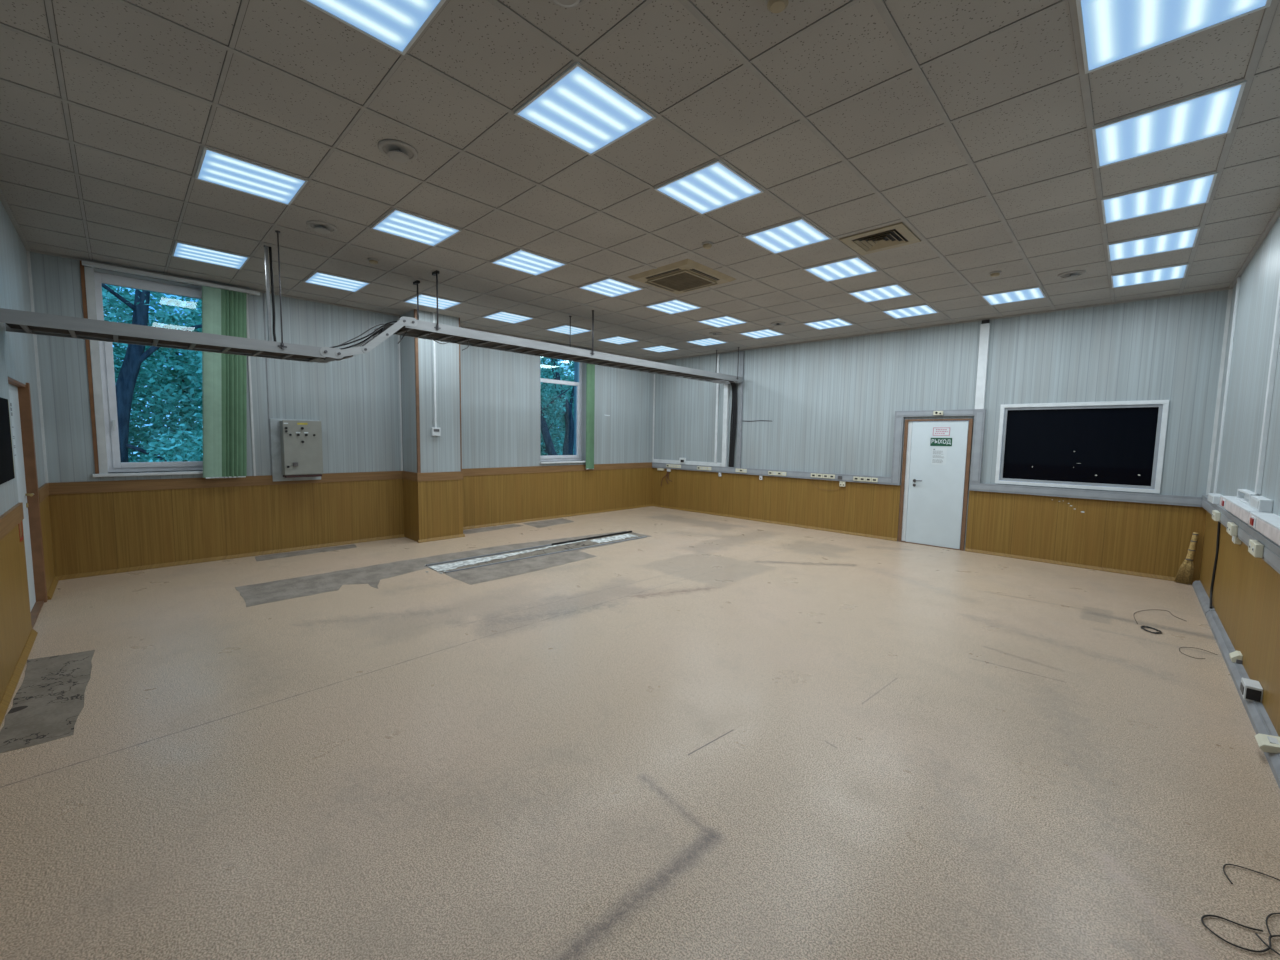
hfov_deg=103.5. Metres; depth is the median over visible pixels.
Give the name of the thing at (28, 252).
trim
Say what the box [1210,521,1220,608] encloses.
cable
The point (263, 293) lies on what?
trim
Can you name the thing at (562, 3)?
valve
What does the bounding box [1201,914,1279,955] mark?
cable
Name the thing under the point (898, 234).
ceiling vent
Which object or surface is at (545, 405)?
tree
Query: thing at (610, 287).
recessed light
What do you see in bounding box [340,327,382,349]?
cable
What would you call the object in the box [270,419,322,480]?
electrical box
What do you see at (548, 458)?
window
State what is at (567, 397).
tree
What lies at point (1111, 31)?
recessed light
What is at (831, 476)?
block
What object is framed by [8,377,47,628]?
door
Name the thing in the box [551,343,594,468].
vertical blind
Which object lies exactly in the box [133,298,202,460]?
tree
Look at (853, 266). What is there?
recessed light
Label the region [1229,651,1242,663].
socket
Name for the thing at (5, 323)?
cable
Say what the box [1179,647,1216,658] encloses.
cable
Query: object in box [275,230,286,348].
rod
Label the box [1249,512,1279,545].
power strip
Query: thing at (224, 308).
vertical blind
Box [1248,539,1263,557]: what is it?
outlet
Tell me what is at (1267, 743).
socket
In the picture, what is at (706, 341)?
recessed light
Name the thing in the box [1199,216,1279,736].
wall
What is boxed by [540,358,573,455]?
tree
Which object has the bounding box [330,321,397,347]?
cable
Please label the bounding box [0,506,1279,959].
floor
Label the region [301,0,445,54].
recessed light
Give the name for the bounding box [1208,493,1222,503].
junction box
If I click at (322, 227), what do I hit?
air vent
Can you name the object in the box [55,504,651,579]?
baseboard
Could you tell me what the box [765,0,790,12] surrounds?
smoke detector
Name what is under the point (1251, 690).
socket
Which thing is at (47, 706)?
floor patch
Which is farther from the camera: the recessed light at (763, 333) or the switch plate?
the recessed light at (763, 333)
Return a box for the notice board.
[0,397,14,484]
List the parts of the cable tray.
rail, rail, rail, rail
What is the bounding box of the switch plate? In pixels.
[1251,516,1256,527]
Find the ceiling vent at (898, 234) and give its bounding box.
[839,222,920,255]
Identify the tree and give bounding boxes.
[102,284,202,461]
[102,285,183,461]
[114,313,202,461]
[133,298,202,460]
[540,357,569,454]
[540,357,573,454]
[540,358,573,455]
[540,360,573,454]
[540,367,573,454]
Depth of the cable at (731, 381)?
10.71 m
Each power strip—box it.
[1220,496,1271,531]
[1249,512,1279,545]
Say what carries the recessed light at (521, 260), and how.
in the ceiling
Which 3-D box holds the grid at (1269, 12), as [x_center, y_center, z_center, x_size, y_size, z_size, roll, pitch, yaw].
[0.247,-2.337,5.598,9.170,0.006,9.750,6,7,44]
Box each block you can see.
[666,464,680,467]
[697,466,710,469]
[735,468,746,472]
[768,471,785,475]
[811,473,834,478]
[853,476,877,481]
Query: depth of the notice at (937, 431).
8.05 m
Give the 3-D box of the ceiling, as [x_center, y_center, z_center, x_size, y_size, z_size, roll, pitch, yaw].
[0.159,-2.398,5.680,9.820,0.100,10.350,6,7,44]
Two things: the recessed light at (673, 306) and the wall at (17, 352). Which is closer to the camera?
the wall at (17, 352)
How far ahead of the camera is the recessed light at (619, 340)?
9.68 m
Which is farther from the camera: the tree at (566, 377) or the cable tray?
the tree at (566, 377)
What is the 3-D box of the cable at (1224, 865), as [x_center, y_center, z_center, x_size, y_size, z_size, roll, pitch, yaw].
[2.410,1.560,1.923,0.249,0.004,0.176,6,7,44]
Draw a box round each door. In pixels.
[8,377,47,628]
[898,419,972,550]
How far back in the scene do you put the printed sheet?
8.09 m
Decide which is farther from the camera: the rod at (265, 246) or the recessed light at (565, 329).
the recessed light at (565, 329)
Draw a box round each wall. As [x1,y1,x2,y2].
[0,201,54,700]
[30,252,653,575]
[652,290,1227,580]
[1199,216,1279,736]
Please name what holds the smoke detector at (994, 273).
attached to the ceiling
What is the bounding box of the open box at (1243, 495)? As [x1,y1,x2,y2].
[1236,489,1260,505]
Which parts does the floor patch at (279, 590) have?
metal floor strip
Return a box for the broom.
[1174,532,1198,584]
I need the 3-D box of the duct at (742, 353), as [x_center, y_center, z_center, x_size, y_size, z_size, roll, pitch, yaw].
[2.114,-1.476,10.622,0.090,2.435,0.045,6,7,44]
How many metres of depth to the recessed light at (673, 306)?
7.14 m
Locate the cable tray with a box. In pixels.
[0,308,742,383]
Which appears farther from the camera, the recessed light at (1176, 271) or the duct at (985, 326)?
the duct at (985, 326)
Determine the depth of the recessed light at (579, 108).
2.89 m
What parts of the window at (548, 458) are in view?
sash, sill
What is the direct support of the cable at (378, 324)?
on the cable tray
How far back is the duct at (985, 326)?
7.60 m
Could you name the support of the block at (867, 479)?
attached to the duct at (750, 471)
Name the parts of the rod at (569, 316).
rod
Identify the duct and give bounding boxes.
[431,312,440,435]
[652,462,890,484]
[653,458,721,466]
[714,354,719,461]
[722,384,728,466]
[736,351,744,467]
[891,409,985,484]
[969,483,1201,506]
[975,319,989,408]
[1192,581,1279,788]
[1201,495,1279,573]
[1213,277,1240,492]
[1254,280,1279,493]
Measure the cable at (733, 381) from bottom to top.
1.834 m
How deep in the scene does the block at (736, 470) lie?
10.62 m
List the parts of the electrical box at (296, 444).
door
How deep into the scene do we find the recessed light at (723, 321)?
8.00 m
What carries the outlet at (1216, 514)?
attached to the duct at (1271, 554)
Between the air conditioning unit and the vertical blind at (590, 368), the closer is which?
the air conditioning unit
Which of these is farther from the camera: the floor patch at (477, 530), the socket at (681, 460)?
the socket at (681, 460)
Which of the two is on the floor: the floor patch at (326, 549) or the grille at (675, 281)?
the floor patch at (326, 549)
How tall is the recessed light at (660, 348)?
0.016 m
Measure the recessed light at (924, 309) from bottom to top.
0.016 m
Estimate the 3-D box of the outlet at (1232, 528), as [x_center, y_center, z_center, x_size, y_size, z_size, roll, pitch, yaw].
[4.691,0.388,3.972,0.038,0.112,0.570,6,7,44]
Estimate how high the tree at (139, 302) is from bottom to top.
9.011 m
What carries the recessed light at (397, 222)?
in the ceiling
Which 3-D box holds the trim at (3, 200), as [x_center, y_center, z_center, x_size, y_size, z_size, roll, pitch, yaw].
[0.247,-2.329,5.598,9.170,0.022,9.750,6,7,44]
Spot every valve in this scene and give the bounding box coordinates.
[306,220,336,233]
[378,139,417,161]
[548,0,588,7]
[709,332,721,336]
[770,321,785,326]
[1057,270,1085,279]
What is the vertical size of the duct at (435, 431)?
1.890 m
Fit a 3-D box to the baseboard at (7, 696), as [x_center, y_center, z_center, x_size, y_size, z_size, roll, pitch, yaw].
[-3.192,1.409,2.424,9.170,0.045,0.028,6,7,44]
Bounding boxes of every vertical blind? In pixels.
[82,261,259,478]
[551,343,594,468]
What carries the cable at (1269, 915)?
on the floor
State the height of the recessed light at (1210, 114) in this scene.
0.016 m
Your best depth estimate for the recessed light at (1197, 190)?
3.80 m
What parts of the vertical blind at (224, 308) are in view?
head rail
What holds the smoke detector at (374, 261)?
attached to the ceiling
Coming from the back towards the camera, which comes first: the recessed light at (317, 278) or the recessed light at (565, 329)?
the recessed light at (565, 329)
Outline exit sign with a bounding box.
[930,438,951,445]
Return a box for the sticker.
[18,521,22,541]
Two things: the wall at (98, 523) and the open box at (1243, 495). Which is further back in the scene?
the wall at (98, 523)
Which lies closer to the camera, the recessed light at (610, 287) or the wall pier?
the recessed light at (610, 287)
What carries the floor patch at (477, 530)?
on the floor
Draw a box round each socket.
[679,458,685,463]
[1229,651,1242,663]
[1240,678,1262,702]
[1255,733,1279,753]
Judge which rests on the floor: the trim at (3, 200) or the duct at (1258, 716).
the duct at (1258, 716)
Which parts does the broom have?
handle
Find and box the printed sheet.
[931,448,946,464]
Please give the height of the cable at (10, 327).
0.485 m
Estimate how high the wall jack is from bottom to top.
0.095 m
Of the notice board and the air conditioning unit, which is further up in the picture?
the air conditioning unit
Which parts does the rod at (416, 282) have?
rod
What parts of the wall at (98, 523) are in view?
cap rail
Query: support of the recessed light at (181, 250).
in the ceiling
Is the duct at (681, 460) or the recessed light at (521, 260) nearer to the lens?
the recessed light at (521, 260)
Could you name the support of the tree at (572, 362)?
on the ground
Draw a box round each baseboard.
[0,577,58,726]
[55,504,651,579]
[652,504,1195,581]
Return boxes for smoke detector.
[368,258,378,264]
[702,241,712,248]
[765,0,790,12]
[989,271,1000,276]
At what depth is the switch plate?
3.29 m
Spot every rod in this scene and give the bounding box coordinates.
[263,245,271,340]
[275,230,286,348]
[413,280,419,319]
[432,270,440,329]
[569,316,571,346]
[590,310,593,354]
[736,347,739,379]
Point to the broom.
(1185, 573)
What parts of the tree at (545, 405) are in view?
crown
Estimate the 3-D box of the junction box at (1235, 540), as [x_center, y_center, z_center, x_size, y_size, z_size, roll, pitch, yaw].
[4.989,0.490,4.219,0.042,0.077,0.160,6,7,44]
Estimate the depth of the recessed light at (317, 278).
6.24 m
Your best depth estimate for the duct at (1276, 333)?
3.72 m
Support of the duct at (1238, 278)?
attached to the wall at (1246, 589)
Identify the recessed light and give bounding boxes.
[172,241,249,269]
[195,147,307,205]
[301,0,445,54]
[303,271,370,291]
[370,208,461,246]
[403,294,461,309]
[482,311,533,323]
[490,249,566,275]
[514,61,656,155]
[545,325,591,334]
[578,277,643,297]
[598,336,639,344]
[641,345,679,352]
[644,299,701,313]
[654,159,763,214]
[685,338,727,345]
[696,315,747,327]
[739,329,784,338]
[743,217,831,253]
[803,256,878,281]
[803,318,853,329]
[848,283,912,302]
[882,304,938,318]
[981,286,1045,305]
[1076,0,1271,73]
[1092,80,1245,167]
[1101,172,1217,223]
[1107,227,1200,261]
[1111,263,1188,287]
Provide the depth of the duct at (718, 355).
11.03 m
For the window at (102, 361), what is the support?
in the wall at (98, 523)
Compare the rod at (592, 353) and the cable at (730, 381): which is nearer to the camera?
the rod at (592, 353)
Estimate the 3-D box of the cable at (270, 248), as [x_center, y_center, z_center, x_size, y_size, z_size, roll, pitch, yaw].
[-3.612,-1.820,5.223,0.351,1.099,0.072,-1,5,-23]
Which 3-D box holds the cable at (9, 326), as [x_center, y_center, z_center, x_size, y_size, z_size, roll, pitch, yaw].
[-1.636,-1.627,7.129,0.047,0.466,9.176,6,7,44]
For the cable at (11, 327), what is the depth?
5.32 m
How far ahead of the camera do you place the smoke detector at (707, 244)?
4.81 m
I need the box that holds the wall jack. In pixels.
[839,481,845,486]
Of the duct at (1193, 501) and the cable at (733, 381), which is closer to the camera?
the duct at (1193, 501)
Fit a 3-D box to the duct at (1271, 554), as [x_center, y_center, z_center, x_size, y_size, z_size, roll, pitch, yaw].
[3.475,0.484,2.654,0.064,0.140,9.730,6,7,44]
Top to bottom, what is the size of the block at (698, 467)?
0.075 m
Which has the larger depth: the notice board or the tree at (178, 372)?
the tree at (178, 372)
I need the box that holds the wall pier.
[400,309,462,541]
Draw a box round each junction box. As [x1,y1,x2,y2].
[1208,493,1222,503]
[1232,536,1241,544]
[1250,496,1272,511]
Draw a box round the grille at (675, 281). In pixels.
[651,272,711,290]
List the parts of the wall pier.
cap rail, corner trim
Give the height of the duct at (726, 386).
1.775 m
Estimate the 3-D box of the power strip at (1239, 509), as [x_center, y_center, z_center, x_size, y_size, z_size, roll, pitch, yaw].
[4.780,0.251,4.016,0.118,0.140,1.560,6,7,44]
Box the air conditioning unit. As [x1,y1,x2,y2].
[628,259,735,293]
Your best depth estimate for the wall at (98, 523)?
7.33 m
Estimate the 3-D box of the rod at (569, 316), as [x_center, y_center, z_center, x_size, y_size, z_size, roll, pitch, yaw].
[-1.091,-2.226,7.882,0.040,0.650,0.070,6,7,44]
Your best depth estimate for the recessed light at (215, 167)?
3.71 m
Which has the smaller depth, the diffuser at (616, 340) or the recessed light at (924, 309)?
the recessed light at (924, 309)
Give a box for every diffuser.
[600,337,636,343]
[644,346,678,351]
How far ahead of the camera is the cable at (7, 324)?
4.99 m
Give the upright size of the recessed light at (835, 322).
0.016 m
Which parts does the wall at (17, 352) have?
cap rail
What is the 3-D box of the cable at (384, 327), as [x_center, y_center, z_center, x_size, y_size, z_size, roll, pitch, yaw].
[-1.491,-1.623,6.987,0.056,0.486,9.176,6,7,44]
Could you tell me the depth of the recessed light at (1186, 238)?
4.67 m
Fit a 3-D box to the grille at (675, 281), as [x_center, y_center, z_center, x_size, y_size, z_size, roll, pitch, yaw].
[0.490,-2.320,5.900,0.530,0.010,0.530,6,7,44]
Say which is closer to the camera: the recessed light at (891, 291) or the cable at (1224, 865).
the cable at (1224, 865)
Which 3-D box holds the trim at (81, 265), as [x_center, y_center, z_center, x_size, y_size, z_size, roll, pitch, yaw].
[-6.184,-1.228,5.668,0.010,2.393,0.030,6,7,44]
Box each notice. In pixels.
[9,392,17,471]
[932,427,950,435]
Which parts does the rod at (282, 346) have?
rod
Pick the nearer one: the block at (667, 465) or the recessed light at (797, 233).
the recessed light at (797, 233)
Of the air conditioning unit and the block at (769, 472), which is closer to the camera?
the air conditioning unit
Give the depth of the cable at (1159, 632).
4.61 m
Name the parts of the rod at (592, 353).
rod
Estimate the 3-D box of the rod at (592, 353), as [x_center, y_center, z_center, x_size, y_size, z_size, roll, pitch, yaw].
[-0.701,-2.188,7.505,0.040,0.650,0.070,6,7,44]
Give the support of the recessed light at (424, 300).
in the ceiling
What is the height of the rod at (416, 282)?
0.660 m
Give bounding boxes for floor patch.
[0,650,94,752]
[235,531,650,606]
[255,544,356,560]
[463,524,522,533]
[522,518,573,527]
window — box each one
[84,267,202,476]
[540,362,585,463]
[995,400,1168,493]
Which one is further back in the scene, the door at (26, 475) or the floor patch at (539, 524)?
the floor patch at (539, 524)
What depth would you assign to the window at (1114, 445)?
6.89 m
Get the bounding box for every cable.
[5,323,702,376]
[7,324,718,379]
[8,325,714,379]
[9,326,711,379]
[10,327,692,377]
[11,327,701,378]
[269,247,306,358]
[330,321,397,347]
[340,324,383,344]
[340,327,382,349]
[383,323,704,376]
[725,380,732,466]
[730,381,734,466]
[731,381,735,466]
[733,381,736,466]
[1140,626,1161,633]
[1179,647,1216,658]
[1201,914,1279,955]
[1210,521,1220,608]
[1223,864,1279,883]
[1266,913,1279,935]
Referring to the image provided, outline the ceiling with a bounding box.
[0,0,1279,360]
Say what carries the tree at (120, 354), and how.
on the ground
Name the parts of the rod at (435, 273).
rod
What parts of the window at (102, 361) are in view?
sill, sash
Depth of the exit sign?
8.06 m
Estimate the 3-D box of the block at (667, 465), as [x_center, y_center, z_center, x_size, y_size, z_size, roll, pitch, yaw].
[0.794,-0.330,11.925,0.444,0.075,0.014,6,7,44]
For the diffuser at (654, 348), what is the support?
attached to the recessed light at (660, 348)
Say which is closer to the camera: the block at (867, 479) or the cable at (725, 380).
the block at (867, 479)
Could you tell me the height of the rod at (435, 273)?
0.660 m
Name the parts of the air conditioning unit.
grille frame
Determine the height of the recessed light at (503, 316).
0.016 m
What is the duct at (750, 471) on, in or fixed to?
attached to the wall at (827, 406)
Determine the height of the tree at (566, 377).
8.761 m
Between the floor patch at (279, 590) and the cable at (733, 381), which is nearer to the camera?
the floor patch at (279, 590)
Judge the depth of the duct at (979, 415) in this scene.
7.91 m
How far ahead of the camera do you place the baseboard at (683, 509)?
7.68 m
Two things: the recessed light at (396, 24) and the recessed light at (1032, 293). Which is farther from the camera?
the recessed light at (1032, 293)
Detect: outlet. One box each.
[1212,510,1220,520]
[1226,522,1237,535]
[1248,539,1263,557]
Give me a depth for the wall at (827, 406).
7.78 m
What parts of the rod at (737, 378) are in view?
rod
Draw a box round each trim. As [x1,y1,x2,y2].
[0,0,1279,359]
[0,188,1279,361]
[26,251,1232,494]
[80,260,98,473]
[263,293,271,474]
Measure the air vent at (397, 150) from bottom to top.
0.054 m
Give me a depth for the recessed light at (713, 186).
3.76 m
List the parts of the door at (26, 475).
handle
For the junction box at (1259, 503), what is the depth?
3.46 m
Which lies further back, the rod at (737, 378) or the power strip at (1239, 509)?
the rod at (737, 378)

